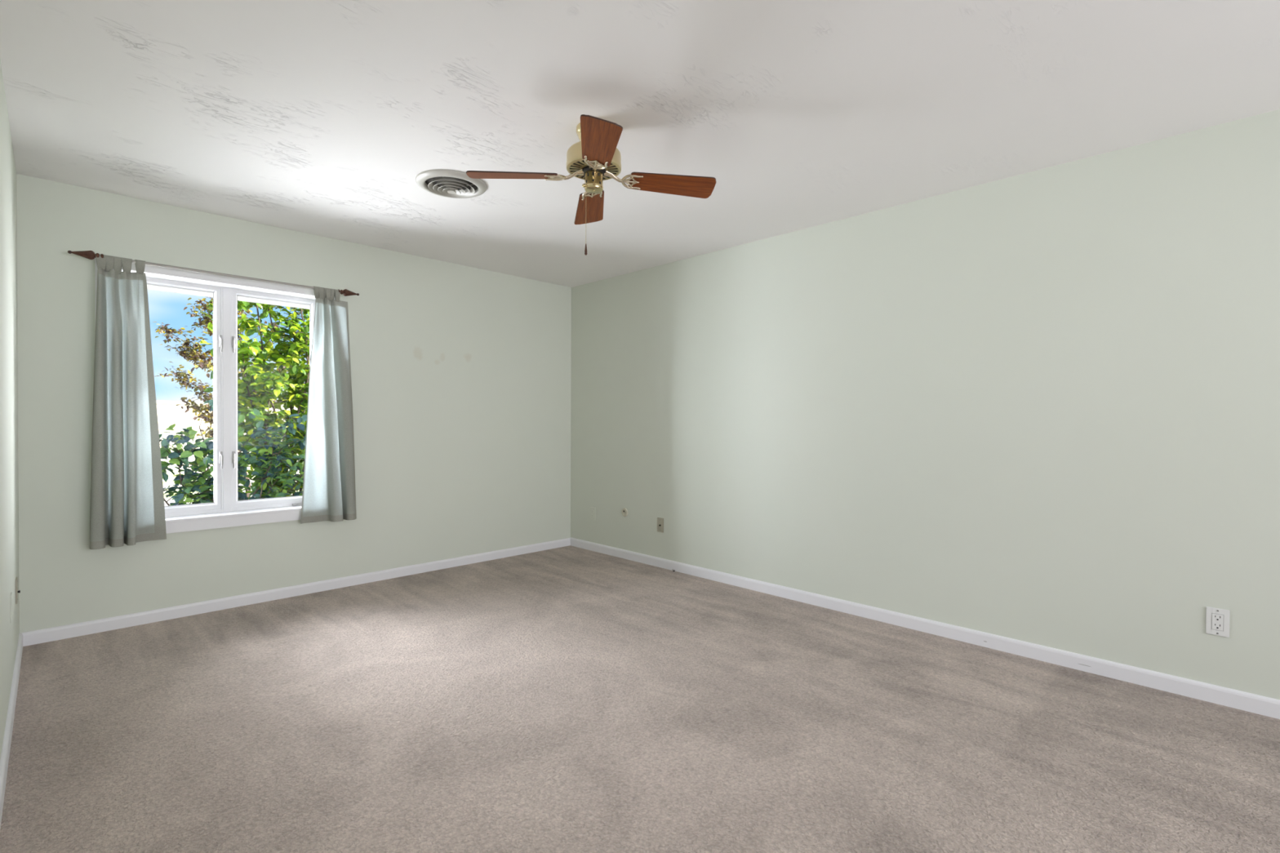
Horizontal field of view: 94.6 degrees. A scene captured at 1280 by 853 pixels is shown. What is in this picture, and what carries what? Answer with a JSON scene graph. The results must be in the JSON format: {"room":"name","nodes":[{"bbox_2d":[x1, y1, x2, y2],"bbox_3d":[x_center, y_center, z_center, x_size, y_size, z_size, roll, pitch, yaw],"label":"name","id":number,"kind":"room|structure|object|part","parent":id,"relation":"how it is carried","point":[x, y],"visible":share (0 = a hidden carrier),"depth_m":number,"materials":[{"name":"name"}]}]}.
{"room":"empty bedroom","nodes":[
{"label":"empty bedroom","id":0,"kind":"room"},
{"bbox_2d":[0,59,19,759],"bbox_3d":[-0.677,-0.044,0.400,0.150,2.440,7.723,0,1,-45],"label":"wall","id":1,"kind":"structure","parent":0,"point":[9,466],"depth_m":2.33,"materials":[{"name":"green paint"}]},
{"bbox_2d":[0,632,22,828],"bbox_3d":[-0.620,1.139,0.465,0.013,0.074,7.311,0,1,-45],"label":"baseboard","id":2,"kind":"structure","parent":1,"relation":"attached to","point":[5,754],"depth_m":2.15,"materials":[{"name":"white paint"}]},
{"bbox_2d":[9,592,13,623],"bbox_3d":[-2.580,0.744,2.423,0.006,0.115,0.070,0,1,-45],"label":"wall outlet","id":3,"kind":"object","parent":1,"relation":"attached to","point":[11,595],"visible":1,"depth_m":2.40,"materials":[{"name":"white paint"}]},
{"bbox_2d":[15,577,20,604],"bbox_3d":[-2.923,0.769,2.774,0.014,0.115,0.070,0,1,-45],"label":"jack plate","id":4,"kind":"object","parent":1,"relation":"attached to","point":[16,578],"visible":1,"depth_m":2.75,"materials":[{"name":"beige plastic"}]},
{"bbox_3d":[-2.926,0.769,2.771,0.006,0.115,0.070,0,1,-45],"label":"plate","id":5,"kind":"part","parent":4,"relation":"part of","materials":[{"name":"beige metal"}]},
{"bbox_2d":[16,173,571,632],"bbox_3d":[-2.002,-0.088,4.390,3.607,2.440,0.200,0,1,-45],"label":"wall","id":6,"kind":"structure","parent":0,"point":[460,375],"depth_m":4.17,"materials":[{"name":"green paint"}]},
{"bbox_2d":[67,250,359,296],"bbox_3d":[-2.509,-0.919,3.643,1.470,0.053,0.097,0,1,-45],"label":"curtain rod","id":7,"kind":"object","parent":6,"relation":"attached to","point":[90,255],"visible":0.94,"depth_m":3.52,"materials":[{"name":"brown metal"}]},
{"bbox_2d":[89,253,166,549],"bbox_3d":[-2.847,-0.138,3.290,0.330,1.590,0.111,0,1,-45],"label":"curtain","id":8,"kind":"object","parent":7,"relation":"hanging from","point":[127,507],"visible":1,"depth_m":3.26,"materials":[{"name":"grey fabric"}]},
{"bbox_2d":[300,286,356,524],"bbox_3d":[-2.112,-0.145,4.019,0.103,1.584,0.340,1,1,43],"label":"curtain","id":9,"kind":"object","parent":7,"relation":"hanging from","point":[329,492],"visible":1,"depth_m":4.01,"materials":[{"name":"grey fabric"}]},
{"bbox_2d":[94,257,334,533],"bbox_3d":[-2.623,-0.158,3.758,1.247,1.569,0.216,0,1,-45],"label":"window","id":10,"kind":"structure","parent":6,"relation":"attached to","point":[226,507],"depth_m":3.77,"materials":[{"name":"white paint"}]},
{"bbox_3d":[-2.875,-0.174,3.615,0.504,1.406,0.055,0,1,-45],"label":"sash","id":11,"kind":"part","parent":10,"relation":"part of","materials":[{"name":"white paint"}]},
{"bbox_3d":[-2.676,-0.170,3.812,1.103,1.436,0.065,0,1,-45],"label":"frame","id":12,"kind":"part","parent":10,"relation":"part of","materials":[{"name":"white paint"}]},
{"bbox_3d":[-2.603,0.557,3.742,1.123,0.016,0.151,0,1,-45],"label":"sill","id":13,"kind":"part","parent":10,"relation":"part of","materials":[{"name":"white paint"}]},
{"bbox_3d":[-2.478,-0.176,4.011,0.500,1.406,0.055,0,1,-45],"label":"sash","id":14,"kind":"part","parent":10,"relation":"part of","materials":[{"name":"white paint"}]},
{"bbox_3d":[-2.349,0.530,4.076,0.096,0.040,0.045,0,1,-45],"label":"crank handle","id":15,"kind":"part","parent":10,"relation":"part of","materials":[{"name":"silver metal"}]},
{"bbox_2d":[21,537,570,646],"bbox_3d":[-1.932,1.098,4.326,3.607,0.070,0.013,0,1,-45],"label":"baseboard","id":16,"kind":"structure","parent":6,"relation":"attached to","point":[50,634],"depth_m":3.79,"materials":[{"name":"white paint"}]},
{"bbox_2d":[0,545,1279,852],"bbox_3d":[0.719,1.230,1.668,4.007,0.120,7.523,0,1,-45],"label":"floor","id":17,"kind":"structure","parent":0,"point":[569,699],"depth_m":2.22,"materials":[{"name":"beige carpet"}]},
{"bbox_2d":[0,0,1279,287],"bbox_3d":[0.658,-1.296,1.714,4.007,0.050,7.723,0,1,-45],"label":"ceiling","id":18,"kind":"structure","parent":0,"point":[320,117],"depth_m":2.31,"materials":[{"name":"white paint"}]},
{"bbox_2d":[415,168,486,198],"bbox_3d":[-1.001,-1.268,3.140,0.362,0.048,0.362,0,1,-45],"label":"ceiling vent","id":19,"kind":"object","parent":18,"relation":"in","point":[452,184],"visible":1,"depth_m":3.10,"materials":[{"name":"beige metal"}]},
{"bbox_3d":[-1.001,-1.254,3.140,0.044,0.020,0.044,0,1,-45],"label":"knob","id":20,"kind":"part","parent":19,"relation":"part of","materials":[{"name":"beige metal"}]},
{"bbox_2d":[466,114,715,255],"bbox_3d":[-0.199,-1.005,2.539,0.829,0.555,0.829,1,1,38],"label":"ceiling fan","id":21,"kind":"object","parent":18,"relation":"hanging from","point":[596,158],"visible":1,"depth_m":2.51,"materials":[{"name":"brown wood"}]},
{"bbox_3d":[-0.537,-1.061,2.494,0.374,0.006,0.150,-2,13,-7],"label":"blade","id":22,"kind":"part","parent":21,"relation":"part of","materials":[{"name":"brown wood"}]},
{"bbox_3d":[-0.243,-1.063,2.877,0.150,0.006,0.374,-12,0,-8],"label":"blade","id":23,"kind":"part","parent":21,"relation":"part of","materials":[{"name":"brown wood"}]},
{"bbox_3d":[-0.198,-1.106,2.538,0.206,0.004,0.206,0,1,-14],"label":"vent plate","id":24,"kind":"part","parent":21,"relation":"part of","materials":[{"name":"black"}]},
{"bbox_3d":[-0.154,-1.056,2.200,0.150,0.006,0.374,13,1,-8],"label":"blade","id":25,"kind":"part","parent":21,"relation":"part of","materials":[{"name":"brown wood"}]},
{"bbox_3d":[0.141,-1.059,2.583,0.374,0.006,0.150,2,-12,-8],"label":"blade","id":26,"kind":"part","parent":21,"relation":"part of","materials":[{"name":"brown wood"}]},
{"bbox_2d":[570,109,1279,699],"bbox_3d":[1.984,-0.059,3.052,0.150,2.440,7.723,0,1,-45],"label":"wall","id":27,"kind":"structure","parent":0,"point":[1042,406],"depth_m":3.09,"materials":[{"name":"green paint"}]},
{"bbox_2d":[622,507,627,516],"bbox_3d":[-0.132,0.737,5.065,0.010,0.074,0.074,0,1,-45],"label":"cable cover","id":28,"kind":"object","parent":27,"relation":"attached to","point":[624,512],"visible":1,"depth_m":5.06,"materials":[{"name":"beige plastic"}]},
{"bbox_2d":[657,517,663,533],"bbox_3d":[0.162,0.796,4.768,0.015,0.115,0.070,0,1,-45],"label":"jack plate","id":29,"kind":"object","parent":27,"relation":"attached to","point":[660,521],"visible":1,"depth_m":4.76,"materials":[{"name":"beige plastic"}]},
{"bbox_2d":[570,537,1279,719],"bbox_3d":[1.925,1.125,3.002,0.013,0.074,7.311,0,1,-45],"label":"baseboard","id":30,"kind":"structure","parent":27,"relation":"attached to","point":[1232,698],"depth_m":3.07,"materials":[{"name":"white paint"}]},
{"bbox_2d":[1205,606,1230,637],"bbox_3d":[2.437,0.825,2.490,0.008,0.115,0.072,0,1,-45],"label":"wall outlet","id":31,"kind":"object","parent":27,"relation":"attached to","point":[1217,620],"visible":1,"depth_m":2.49,"materials":[{"name":"white plastic"}]},
{"bbox_2d":[1211,613,1223,631],"bbox_3d":[2.435,0.825,2.489,0.003,0.067,0.035,0,1,-45],"label":"receptacle","id":32,"kind":"object","parent":31,"relation":"attached to","point":[1217,619],"depth_m":2.49,"materials":[{"name":"white plastic"}]},
{"label":"outside","id":33,"kind":"structure","parent":0,"visible":0},
{"bbox_2d":[162,468,302,517],"bbox_3d":[-33.384,0.889,54.737,150.000,0.250,115.357,0,1,-45],"label":"ground","id":34,"kind":"structure","parent":33,"point":[170,482],"depth_m":12.95,"materials":[{"name":"white"}]},
{"bbox_2d":[155,400,297,472],"bbox_3d":[-9.253,0.253,19.198,36.000,1.910,0.370,0,1,-45],"label":"wall","id":35,"kind":"structure","parent":34,"relation":"on","point":[168,414],"depth_m":15.85,"materials":[{"name":"beige paint"}]},
{"bbox_2d":[153,296,306,497],"bbox_3d":[-5.376,-0.314,7.640,1.467,3.315,1.143,0,1,3],"label":"tree","id":36,"kind":"object","parent":34,"relation":"on","point":[192,354],"visible":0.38,"depth_m":7.41,"materials":[{"name":"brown plant"}]},
{"bbox_2d":[159,398,306,515],"bbox_3d":[-3.473,0.572,4.975,0.655,1.609,1.693,1,1,37],"label":"shrub","id":37,"kind":"object","parent":34,"relation":"on","point":[202,482],"visible":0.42,"depth_m":4.94,"materials":[{"name":"green plant"}]},
{"bbox_2d":[200,297,309,499],"bbox_3d":[-3.737,-0.510,6.549,1.147,3.741,1.930,1,1,43],"label":"tree","id":38,"kind":"object","parent":34,"relation":"on","point":[286,353],"visible":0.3,"depth_m":6.21,"materials":[{"name":"green plant"}]},
{"bbox_3d":[-2.493,0.114,3.918,14.000,2.840,0.180,0,1,-45],"label":"wall","id":39,"kind":"structure","parent":0,"visible":0},
{"bbox_2d":[146,284,309,309],"bbox_3d":[-2.763,-1.148,4.182,14.000,0.432,0.599,0,1,-45],"label":"roof eave","id":40,"kind":"object","parent":39,"relation":"attached to","point":[148,286],"visible":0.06,"depth_m":4.26,"materials":[{"name":"white"}]}
]}

